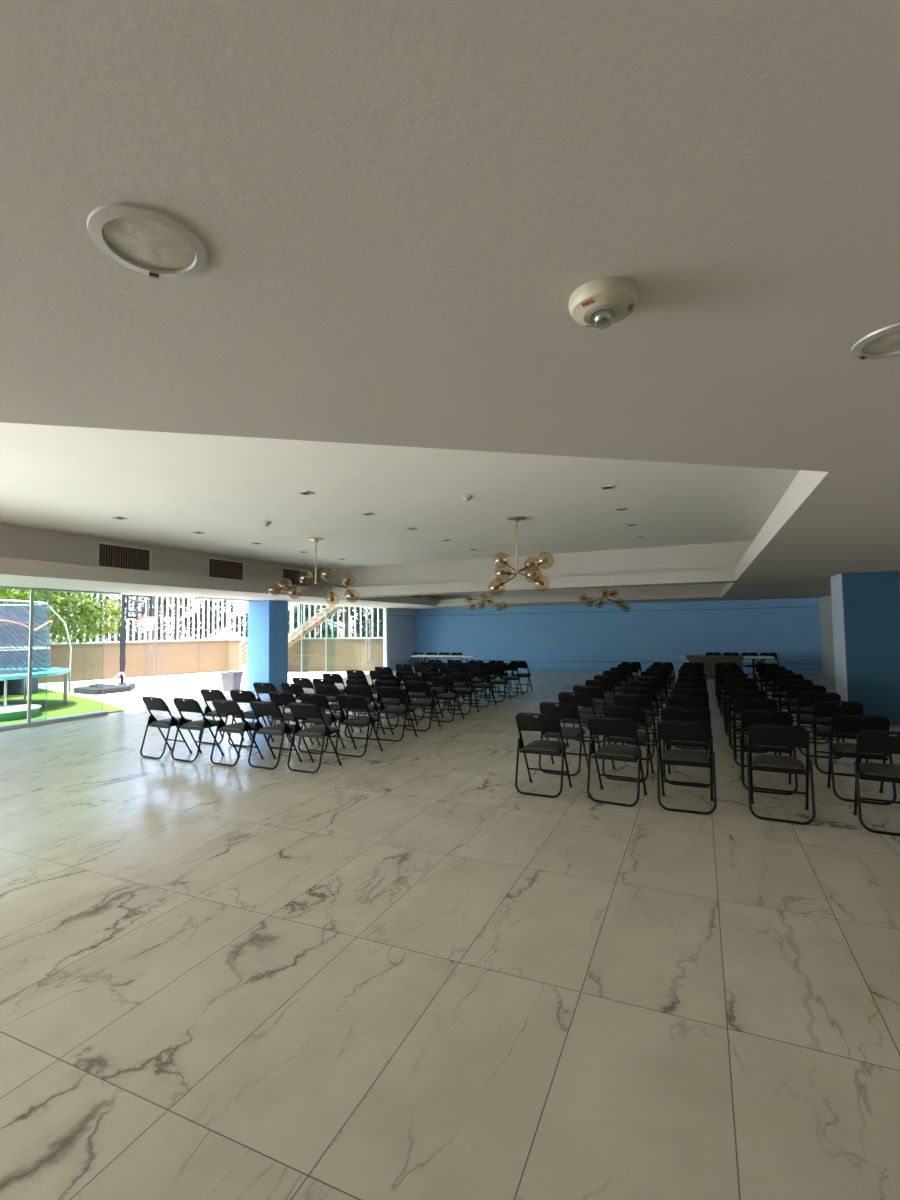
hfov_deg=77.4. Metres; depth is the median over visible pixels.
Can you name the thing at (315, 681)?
folding chair
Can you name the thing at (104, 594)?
window
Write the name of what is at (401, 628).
wall
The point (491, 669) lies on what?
folding chair
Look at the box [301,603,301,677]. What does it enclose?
trim
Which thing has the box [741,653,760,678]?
folding chair
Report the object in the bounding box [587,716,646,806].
folding chair
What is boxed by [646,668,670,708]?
folding chair
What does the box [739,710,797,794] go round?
folding chair
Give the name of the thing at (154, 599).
slim post
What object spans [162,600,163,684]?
slim post
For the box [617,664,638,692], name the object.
folding chair
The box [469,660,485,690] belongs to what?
folding chair
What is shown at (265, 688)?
folding chair
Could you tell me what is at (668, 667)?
folding chair
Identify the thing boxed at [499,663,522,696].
folding chair
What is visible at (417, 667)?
folding chair
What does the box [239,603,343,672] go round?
stair
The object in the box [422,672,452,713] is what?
folding chair
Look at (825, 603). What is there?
wall
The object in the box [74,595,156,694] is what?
basketball hoop
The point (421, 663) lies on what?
folding chair
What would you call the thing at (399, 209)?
ceiling
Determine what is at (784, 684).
folding chair
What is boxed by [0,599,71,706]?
trampoline
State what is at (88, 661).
boundary wall
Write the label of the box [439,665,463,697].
folding chair
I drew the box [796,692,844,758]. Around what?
folding chair
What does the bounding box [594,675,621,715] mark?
folding chair
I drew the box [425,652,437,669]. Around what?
folding chair
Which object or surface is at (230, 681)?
planter
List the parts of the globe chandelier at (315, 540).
rod, arm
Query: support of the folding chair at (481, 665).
on the floor
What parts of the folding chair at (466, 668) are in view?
backrest, seat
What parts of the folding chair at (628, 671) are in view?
frame, backrest, seat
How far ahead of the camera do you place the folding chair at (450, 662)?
15.22 m
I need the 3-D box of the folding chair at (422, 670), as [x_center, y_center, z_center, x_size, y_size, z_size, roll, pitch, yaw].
[-0.348,1.897,12.445,0.489,0.816,0.530,-2,-3,29]
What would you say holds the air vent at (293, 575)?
attached to the ceiling bulkhead
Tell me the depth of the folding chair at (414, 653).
20.39 m
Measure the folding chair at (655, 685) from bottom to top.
0.816 m
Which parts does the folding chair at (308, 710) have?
backrest, frame, seat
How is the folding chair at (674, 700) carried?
on the floor
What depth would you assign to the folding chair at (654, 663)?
13.06 m
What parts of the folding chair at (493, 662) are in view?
backrest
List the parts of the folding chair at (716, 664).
backrest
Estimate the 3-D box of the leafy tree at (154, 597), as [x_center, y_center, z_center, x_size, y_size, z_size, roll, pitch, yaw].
[-12.039,0.520,24.998,4.597,5.167,4.778,1,-4,-38]
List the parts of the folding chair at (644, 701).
frame, backrest, seat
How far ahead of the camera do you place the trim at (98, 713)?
10.41 m
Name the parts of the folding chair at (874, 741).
frame, backrest, seat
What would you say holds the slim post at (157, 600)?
on the floor
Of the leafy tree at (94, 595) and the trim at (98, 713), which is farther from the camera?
the leafy tree at (94, 595)
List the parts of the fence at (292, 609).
rail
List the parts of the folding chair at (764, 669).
backrest, frame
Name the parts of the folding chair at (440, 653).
backrest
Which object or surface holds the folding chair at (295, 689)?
on the floor
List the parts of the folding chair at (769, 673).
backrest, frame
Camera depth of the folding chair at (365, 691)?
8.65 m
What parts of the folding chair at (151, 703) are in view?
frame, backrest, seat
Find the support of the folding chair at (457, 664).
on the floor
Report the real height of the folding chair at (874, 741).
0.816 m
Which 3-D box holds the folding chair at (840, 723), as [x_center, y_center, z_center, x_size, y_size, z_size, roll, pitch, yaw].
[3.934,1.486,5.428,0.489,0.816,0.530,-2,-3,25]
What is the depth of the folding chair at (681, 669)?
11.13 m
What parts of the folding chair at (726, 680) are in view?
backrest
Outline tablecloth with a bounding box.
[685,655,743,676]
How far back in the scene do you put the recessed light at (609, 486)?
6.53 m
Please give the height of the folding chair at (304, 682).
0.816 m
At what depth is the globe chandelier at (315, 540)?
9.92 m
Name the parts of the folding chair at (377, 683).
backrest, frame, seat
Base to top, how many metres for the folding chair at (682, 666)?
0.816 m
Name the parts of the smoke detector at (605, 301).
plate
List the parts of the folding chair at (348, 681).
backrest, frame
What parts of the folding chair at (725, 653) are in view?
backrest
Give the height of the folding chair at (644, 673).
0.816 m
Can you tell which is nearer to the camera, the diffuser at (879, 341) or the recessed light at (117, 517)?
the diffuser at (879, 341)
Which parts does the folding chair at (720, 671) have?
frame, backrest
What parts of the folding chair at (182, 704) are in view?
frame, backrest, seat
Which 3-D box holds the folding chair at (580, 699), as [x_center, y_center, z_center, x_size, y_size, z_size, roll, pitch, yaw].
[1.737,1.621,7.530,0.489,0.816,0.530,-2,-3,26]
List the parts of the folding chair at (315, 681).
backrest, seat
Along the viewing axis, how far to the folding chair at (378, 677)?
10.53 m
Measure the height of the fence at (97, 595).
2.210 m
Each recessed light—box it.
[87,203,208,278]
[112,516,127,519]
[297,491,313,494]
[361,512,374,515]
[601,485,614,489]
[616,507,627,510]
[851,323,899,359]
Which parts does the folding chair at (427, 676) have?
backrest, frame, seat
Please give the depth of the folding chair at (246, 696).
8.19 m
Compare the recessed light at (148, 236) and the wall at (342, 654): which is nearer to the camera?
the recessed light at (148, 236)
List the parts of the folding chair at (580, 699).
backrest, seat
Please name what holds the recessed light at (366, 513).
in the ceiling at (169, 487)
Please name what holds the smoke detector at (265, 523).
attached to the ceiling at (169, 487)
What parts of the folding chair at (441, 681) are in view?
backrest, frame, seat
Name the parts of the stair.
handrail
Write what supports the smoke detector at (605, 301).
attached to the ceiling at (399, 209)
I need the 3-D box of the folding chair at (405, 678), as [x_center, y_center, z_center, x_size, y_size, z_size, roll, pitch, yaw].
[-0.580,1.801,10.490,0.489,0.816,0.530,-2,-3,28]
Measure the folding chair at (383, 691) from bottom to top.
0.816 m
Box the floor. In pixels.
[0,667,899,1199]
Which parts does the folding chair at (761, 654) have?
backrest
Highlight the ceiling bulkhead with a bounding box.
[0,523,752,598]
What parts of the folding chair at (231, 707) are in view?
frame, backrest, seat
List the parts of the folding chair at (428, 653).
backrest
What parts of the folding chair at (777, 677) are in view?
seat, backrest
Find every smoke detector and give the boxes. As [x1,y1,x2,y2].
[261,521,270,526]
[461,495,472,501]
[569,277,637,328]
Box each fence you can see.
[10,592,227,644]
[229,600,382,639]
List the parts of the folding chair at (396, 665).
backrest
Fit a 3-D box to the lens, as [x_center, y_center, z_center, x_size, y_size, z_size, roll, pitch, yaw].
[0.391,-0.725,1.430,0.094,0.002,0.094,-2,-3,24]
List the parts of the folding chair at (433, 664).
backrest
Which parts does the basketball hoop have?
tank, support arm, backboard frame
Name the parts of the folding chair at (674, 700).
backrest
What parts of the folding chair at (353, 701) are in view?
frame, backrest, seat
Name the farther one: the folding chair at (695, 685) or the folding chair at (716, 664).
the folding chair at (716, 664)
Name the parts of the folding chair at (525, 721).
backrest, frame, seat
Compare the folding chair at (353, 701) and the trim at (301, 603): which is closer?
the folding chair at (353, 701)
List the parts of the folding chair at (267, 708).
frame, backrest, seat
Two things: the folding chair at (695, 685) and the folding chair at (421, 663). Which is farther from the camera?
the folding chair at (421, 663)
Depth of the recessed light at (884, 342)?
1.69 m
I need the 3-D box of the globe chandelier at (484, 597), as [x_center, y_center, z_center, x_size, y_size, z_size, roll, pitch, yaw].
[1.083,-0.218,16.819,1.413,1.133,0.847,-2,-3,24]
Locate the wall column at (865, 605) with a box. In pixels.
[831,571,899,725]
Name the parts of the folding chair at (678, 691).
frame, backrest, frame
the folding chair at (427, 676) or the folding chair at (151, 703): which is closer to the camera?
the folding chair at (151, 703)
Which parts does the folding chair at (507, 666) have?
frame, backrest, seat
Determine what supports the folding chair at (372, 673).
on the floor
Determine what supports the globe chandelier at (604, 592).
hanging from the ceiling at (169, 487)
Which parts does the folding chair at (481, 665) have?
backrest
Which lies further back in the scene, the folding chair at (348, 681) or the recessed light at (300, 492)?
the folding chair at (348, 681)
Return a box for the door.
[364,607,371,666]
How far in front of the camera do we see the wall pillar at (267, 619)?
15.49 m
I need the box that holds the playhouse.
[0,617,43,694]
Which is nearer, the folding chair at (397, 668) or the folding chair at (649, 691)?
the folding chair at (649, 691)
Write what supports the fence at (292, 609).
on the wall at (342, 654)
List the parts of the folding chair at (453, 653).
backrest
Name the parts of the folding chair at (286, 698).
frame, backrest, seat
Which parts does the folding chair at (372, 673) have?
backrest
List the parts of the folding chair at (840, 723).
seat, backrest, frame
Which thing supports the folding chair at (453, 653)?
on the floor
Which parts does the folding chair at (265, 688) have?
backrest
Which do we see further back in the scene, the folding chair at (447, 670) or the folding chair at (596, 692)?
the folding chair at (447, 670)
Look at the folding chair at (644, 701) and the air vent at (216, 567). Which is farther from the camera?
the air vent at (216, 567)
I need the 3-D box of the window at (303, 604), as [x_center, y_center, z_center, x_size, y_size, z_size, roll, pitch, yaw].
[-4.198,1.385,18.041,0.012,2.450,1.612,-2,-3,24]
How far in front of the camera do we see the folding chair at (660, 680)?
9.49 m
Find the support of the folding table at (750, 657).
on the floor
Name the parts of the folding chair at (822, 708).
seat, backrest, frame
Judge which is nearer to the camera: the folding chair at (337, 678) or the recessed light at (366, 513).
the recessed light at (366, 513)
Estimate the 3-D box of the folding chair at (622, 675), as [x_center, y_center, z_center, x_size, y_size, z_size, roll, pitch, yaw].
[3.276,1.776,11.009,0.489,0.816,0.530,-2,-3,26]
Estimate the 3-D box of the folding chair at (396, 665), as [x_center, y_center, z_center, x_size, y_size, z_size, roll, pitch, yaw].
[-1.037,1.978,13.862,0.489,0.816,0.530,-2,-3,27]
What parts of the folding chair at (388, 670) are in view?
backrest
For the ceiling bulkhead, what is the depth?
12.02 m
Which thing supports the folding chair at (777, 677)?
on the floor
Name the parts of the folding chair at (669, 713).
backrest, seat, frame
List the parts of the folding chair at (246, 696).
frame, backrest, seat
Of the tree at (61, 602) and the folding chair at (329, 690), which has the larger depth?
the tree at (61, 602)
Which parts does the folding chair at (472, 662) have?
backrest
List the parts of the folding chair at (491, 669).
frame, backrest, seat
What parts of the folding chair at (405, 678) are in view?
backrest, frame, seat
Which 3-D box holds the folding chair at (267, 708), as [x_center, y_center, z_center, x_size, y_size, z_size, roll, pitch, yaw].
[-2.168,1.648,7.033,0.489,0.816,0.530,-2,-3,26]
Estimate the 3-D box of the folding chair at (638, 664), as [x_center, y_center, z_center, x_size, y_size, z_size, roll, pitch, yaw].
[4.417,1.891,13.583,0.489,0.816,0.530,-2,-3,26]
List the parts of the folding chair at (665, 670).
backrest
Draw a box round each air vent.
[96,541,150,570]
[207,557,243,580]
[282,567,307,586]
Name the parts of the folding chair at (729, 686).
frame, backrest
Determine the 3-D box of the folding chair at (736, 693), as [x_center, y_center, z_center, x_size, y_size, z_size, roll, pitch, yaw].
[4.003,1.592,7.548,0.489,0.816,0.530,-2,-3,25]
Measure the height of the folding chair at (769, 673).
0.816 m
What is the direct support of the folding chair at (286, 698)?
on the floor
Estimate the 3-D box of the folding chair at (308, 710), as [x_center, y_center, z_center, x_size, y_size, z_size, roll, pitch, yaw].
[-1.626,1.630,6.827,0.489,0.816,0.530,-2,-3,26]
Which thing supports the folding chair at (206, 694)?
on the floor
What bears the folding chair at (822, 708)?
on the floor
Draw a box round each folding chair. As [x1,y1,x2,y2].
[140,696,191,758]
[171,697,223,761]
[199,689,243,743]
[210,699,263,766]
[228,690,273,746]
[248,701,301,769]
[253,682,289,729]
[267,691,313,749]
[281,683,317,733]
[287,702,341,773]
[292,677,323,722]
[298,693,344,753]
[312,678,345,724]
[314,684,353,735]
[321,673,346,714]
[335,694,382,757]
[344,685,384,737]
[346,670,370,687]
[346,674,378,716]
[346,679,381,726]
[369,670,397,707]
[374,667,392,701]
[374,680,410,729]
[376,675,407,718]
[376,686,417,741]
[395,664,411,692]
[395,667,413,703]
[395,671,421,711]
[402,675,434,720]
[405,681,440,730]
[408,652,422,674]
[414,662,428,676]
[414,664,437,698]
[420,668,447,704]
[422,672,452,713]
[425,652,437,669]
[428,660,449,687]
[430,662,447,693]
[431,676,463,721]
[437,652,449,670]
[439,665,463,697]
[445,668,471,705]
[447,652,462,664]
[447,660,464,687]
[448,672,478,714]
[454,662,477,694]
[462,665,487,700]
[468,668,496,706]
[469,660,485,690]
[476,662,498,695]
[485,666,510,701]
[489,660,509,691]
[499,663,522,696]
[510,661,532,692]
[515,713,571,797]
[539,702,587,775]
[558,692,599,755]
[573,685,605,742]
[585,679,615,728]
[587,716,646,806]
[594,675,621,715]
[602,704,653,782]
[603,670,628,691]
[610,667,633,686]
[614,693,657,758]
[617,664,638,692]
[621,662,641,677]
[622,687,658,745]
[630,681,663,733]
[637,676,667,724]
[641,671,667,714]
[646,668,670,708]
[649,665,672,701]
[653,662,674,696]
[657,720,716,814]
[663,707,712,787]
[667,695,709,760]
[672,688,710,749]
[675,682,706,690]
[677,677,706,684]
[678,668,702,673]
[678,672,704,678]
[680,665,702,669]
[683,662,703,672]
[706,652,721,679]
[715,663,737,698]
[716,665,740,703]
[717,669,743,709]
[719,672,747,716]
[723,652,740,667]
[723,677,754,727]
[724,683,758,738]
[727,689,766,752]
[732,697,780,765]
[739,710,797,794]
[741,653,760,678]
[747,724,815,824]
[755,663,778,700]
[760,653,778,677]
[760,666,786,706]
[765,670,793,713]
[772,674,806,721]
[778,679,812,732]
[787,684,829,743]
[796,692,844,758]
[812,700,867,776]
[827,714,896,804]
[853,730,899,835]
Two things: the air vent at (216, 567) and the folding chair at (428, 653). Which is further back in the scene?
the folding chair at (428, 653)
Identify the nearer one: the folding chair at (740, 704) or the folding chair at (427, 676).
the folding chair at (740, 704)
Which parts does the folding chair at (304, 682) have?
backrest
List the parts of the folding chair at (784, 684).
seat, frame, backrest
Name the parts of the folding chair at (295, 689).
backrest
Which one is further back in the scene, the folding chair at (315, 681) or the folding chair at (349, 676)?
the folding chair at (349, 676)
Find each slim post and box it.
[147,599,148,685]
[153,599,154,685]
[155,600,157,684]
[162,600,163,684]
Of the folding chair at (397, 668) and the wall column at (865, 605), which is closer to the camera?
the wall column at (865, 605)
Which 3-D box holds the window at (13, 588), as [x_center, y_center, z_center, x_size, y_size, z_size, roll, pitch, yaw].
[-8.364,0.948,8.385,0.036,2.500,4.462,-2,-3,24]
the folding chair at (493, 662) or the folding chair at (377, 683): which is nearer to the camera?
the folding chair at (377, 683)
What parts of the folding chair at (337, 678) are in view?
backrest, frame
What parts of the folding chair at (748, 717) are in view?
seat, backrest, frame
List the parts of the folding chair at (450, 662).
backrest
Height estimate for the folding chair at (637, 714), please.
0.816 m
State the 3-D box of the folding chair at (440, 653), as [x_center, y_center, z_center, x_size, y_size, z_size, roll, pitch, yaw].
[-0.300,2.267,19.792,0.489,0.816,0.530,-2,-3,25]
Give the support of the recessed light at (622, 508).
in the ceiling at (169, 487)
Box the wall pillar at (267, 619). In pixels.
[248,600,287,691]
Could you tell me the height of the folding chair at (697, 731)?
0.816 m
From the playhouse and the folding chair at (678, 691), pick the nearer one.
the folding chair at (678, 691)
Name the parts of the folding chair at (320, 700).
frame, backrest, seat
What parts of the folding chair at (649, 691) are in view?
frame, backrest, frame, seat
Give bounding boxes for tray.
[0,704,40,721]
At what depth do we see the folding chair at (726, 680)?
9.04 m
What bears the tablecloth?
on the folding table
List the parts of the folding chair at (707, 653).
backrest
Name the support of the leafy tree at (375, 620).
on the floor
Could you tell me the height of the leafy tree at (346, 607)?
5.242 m
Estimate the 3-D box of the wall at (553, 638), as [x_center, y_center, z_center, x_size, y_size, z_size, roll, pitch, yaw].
[5.331,1.040,21.561,15.420,3.280,0.200,-2,-3,24]
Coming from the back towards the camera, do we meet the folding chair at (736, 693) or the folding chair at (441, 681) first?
the folding chair at (441, 681)
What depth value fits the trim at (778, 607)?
21.24 m
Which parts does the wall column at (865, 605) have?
panel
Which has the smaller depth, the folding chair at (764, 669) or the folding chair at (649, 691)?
the folding chair at (649, 691)
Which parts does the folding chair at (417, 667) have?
backrest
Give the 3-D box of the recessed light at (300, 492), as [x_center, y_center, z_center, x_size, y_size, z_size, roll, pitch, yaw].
[-1.696,-1.258,6.604,0.140,0.012,0.140,-2,-3,24]
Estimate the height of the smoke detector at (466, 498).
0.065 m
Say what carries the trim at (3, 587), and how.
attached to the ceiling at (399, 209)
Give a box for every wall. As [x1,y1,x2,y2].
[38,640,227,682]
[228,639,382,670]
[388,608,415,670]
[416,598,821,673]
[819,580,899,678]
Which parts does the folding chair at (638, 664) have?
backrest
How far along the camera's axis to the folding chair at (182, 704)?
7.33 m
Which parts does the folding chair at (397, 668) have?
backrest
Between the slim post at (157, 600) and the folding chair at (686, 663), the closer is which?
the folding chair at (686, 663)
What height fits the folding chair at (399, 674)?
0.816 m
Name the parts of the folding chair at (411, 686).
frame, backrest, seat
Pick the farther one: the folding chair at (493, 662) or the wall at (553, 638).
the wall at (553, 638)
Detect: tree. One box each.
[0,588,126,646]
[34,592,138,642]
[125,596,233,640]
[230,601,325,638]
[305,604,382,637]
[351,608,382,636]
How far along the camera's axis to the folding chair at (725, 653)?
17.22 m
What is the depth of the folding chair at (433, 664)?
14.37 m
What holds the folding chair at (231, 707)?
on the floor
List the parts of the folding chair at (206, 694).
frame, backrest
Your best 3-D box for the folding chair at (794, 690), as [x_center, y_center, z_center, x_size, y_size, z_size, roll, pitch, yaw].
[5.112,1.602,8.053,0.489,0.816,0.530,-2,-3,27]
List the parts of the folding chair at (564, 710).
backrest, frame, seat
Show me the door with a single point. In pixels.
(366, 621)
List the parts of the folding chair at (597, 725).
backrest, frame, seat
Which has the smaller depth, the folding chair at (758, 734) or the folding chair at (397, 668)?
the folding chair at (758, 734)
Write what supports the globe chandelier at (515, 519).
hanging from the ceiling at (169, 487)
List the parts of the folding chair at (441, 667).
backrest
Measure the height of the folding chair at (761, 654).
0.816 m
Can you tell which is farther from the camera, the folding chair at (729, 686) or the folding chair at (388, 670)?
the folding chair at (388, 670)
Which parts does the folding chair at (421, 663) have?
backrest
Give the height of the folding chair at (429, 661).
0.816 m
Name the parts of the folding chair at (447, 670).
backrest, seat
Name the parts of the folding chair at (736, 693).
seat, frame, backrest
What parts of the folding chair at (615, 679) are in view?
backrest, seat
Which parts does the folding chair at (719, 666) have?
frame, backrest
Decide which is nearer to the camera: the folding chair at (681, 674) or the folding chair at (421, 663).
the folding chair at (681, 674)
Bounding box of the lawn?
[0,688,123,724]
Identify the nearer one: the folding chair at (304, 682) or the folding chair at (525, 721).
the folding chair at (525, 721)
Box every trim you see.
[0,586,257,601]
[0,711,107,730]
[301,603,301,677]
[383,608,388,666]
[416,607,797,663]
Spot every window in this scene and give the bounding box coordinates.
[13,588,48,722]
[27,594,104,713]
[303,604,328,682]
[326,605,361,672]
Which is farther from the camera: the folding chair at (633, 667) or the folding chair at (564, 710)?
the folding chair at (633, 667)
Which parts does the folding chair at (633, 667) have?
frame, backrest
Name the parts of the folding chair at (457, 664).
backrest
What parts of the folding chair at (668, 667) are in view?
backrest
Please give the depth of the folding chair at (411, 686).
9.25 m
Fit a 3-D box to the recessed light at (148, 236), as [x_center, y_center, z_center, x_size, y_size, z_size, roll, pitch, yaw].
[-0.645,-0.762,1.211,0.232,0.013,0.232,-2,-3,24]
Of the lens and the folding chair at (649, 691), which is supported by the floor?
the folding chair at (649, 691)
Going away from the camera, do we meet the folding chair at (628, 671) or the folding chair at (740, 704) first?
the folding chair at (740, 704)
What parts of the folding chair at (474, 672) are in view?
frame, backrest, seat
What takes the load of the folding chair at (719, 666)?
on the floor
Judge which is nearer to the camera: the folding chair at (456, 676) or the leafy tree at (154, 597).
the folding chair at (456, 676)
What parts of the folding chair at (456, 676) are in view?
backrest, frame, seat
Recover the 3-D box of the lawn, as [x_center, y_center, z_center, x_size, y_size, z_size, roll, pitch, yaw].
[-12.195,2.500,13.318,10.800,0.024,7.700,-2,-3,24]
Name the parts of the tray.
lid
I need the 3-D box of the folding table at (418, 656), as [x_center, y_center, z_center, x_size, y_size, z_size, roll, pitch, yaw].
[-0.163,2.258,19.064,2.300,0.742,0.600,-2,-3,24]
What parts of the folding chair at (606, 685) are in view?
frame, backrest, seat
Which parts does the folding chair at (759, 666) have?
frame, backrest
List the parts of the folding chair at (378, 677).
backrest, frame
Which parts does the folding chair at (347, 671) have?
backrest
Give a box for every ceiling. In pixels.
[0,0,899,609]
[0,422,799,569]
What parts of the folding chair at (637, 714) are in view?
frame, backrest, seat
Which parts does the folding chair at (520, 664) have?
frame, backrest, seat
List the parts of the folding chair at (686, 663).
backrest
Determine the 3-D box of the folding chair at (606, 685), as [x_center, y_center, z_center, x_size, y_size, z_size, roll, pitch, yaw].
[2.502,1.696,9.212,0.489,0.816,0.530,-2,-3,26]
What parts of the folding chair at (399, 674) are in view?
backrest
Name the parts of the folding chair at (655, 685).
backrest, frame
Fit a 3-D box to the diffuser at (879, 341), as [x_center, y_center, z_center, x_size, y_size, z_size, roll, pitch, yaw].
[1.330,-0.770,1.663,0.172,0.004,0.172,-2,-3,24]
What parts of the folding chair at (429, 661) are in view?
backrest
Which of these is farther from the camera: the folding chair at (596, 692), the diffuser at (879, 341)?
the folding chair at (596, 692)
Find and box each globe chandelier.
[269,538,356,605]
[467,593,505,611]
[493,516,553,595]
[581,588,627,612]
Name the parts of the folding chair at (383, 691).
backrest, frame, seat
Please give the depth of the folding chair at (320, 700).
7.66 m
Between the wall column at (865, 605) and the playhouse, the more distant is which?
the playhouse
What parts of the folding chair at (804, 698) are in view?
seat, frame, backrest, frame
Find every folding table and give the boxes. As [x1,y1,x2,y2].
[411,655,479,674]
[744,656,774,679]
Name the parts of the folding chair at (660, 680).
frame, backrest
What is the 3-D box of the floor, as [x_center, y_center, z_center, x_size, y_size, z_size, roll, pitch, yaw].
[-14.750,2.887,17.329,48.870,0.300,70.000,-2,-3,24]
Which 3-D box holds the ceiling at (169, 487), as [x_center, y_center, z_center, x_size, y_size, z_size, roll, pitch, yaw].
[-0.447,-1.328,8.627,15.420,0.300,28.700,-2,-3,24]
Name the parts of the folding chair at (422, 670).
backrest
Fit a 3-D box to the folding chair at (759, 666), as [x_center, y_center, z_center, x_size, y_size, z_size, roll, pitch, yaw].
[7.034,1.798,12.436,0.489,0.816,0.530,-2,-3,26]
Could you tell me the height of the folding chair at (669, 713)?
0.816 m
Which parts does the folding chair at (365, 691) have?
frame, backrest, seat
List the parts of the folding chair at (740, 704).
backrest, frame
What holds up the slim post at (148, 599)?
on the floor
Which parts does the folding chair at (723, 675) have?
frame, backrest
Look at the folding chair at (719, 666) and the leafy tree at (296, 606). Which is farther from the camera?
the leafy tree at (296, 606)
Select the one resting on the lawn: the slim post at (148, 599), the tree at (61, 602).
the tree at (61, 602)
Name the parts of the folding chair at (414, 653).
backrest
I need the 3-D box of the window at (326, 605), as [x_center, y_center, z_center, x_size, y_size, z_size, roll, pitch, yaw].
[-3.649,1.443,19.431,0.031,2.500,2.122,-2,-3,24]
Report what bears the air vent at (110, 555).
attached to the ceiling bulkhead
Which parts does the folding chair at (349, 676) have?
backrest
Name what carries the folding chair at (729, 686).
on the floor
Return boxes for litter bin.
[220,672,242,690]
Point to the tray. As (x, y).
(19, 711)
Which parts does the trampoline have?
leg, leg, leg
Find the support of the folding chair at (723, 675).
on the floor
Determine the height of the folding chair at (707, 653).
0.816 m
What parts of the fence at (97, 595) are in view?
rail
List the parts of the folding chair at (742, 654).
backrest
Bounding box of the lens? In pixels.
[584,305,622,325]
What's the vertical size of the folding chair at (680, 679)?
0.816 m
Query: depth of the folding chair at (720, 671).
10.93 m
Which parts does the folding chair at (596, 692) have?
frame, backrest, frame, seat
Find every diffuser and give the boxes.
[104,217,194,268]
[863,330,899,353]
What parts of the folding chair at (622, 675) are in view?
backrest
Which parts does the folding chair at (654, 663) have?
frame, backrest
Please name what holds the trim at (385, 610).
attached to the wall at (401, 628)
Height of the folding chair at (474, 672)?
0.816 m
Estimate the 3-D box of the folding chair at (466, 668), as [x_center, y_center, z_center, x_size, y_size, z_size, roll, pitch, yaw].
[0.595,1.918,13.110,0.489,0.816,0.530,-2,-3,27]
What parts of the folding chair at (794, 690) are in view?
seat, frame, backrest, frame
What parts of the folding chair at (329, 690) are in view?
backrest, seat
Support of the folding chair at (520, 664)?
on the floor
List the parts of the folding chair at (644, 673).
frame, backrest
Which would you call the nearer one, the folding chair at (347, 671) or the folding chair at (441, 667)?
the folding chair at (347, 671)

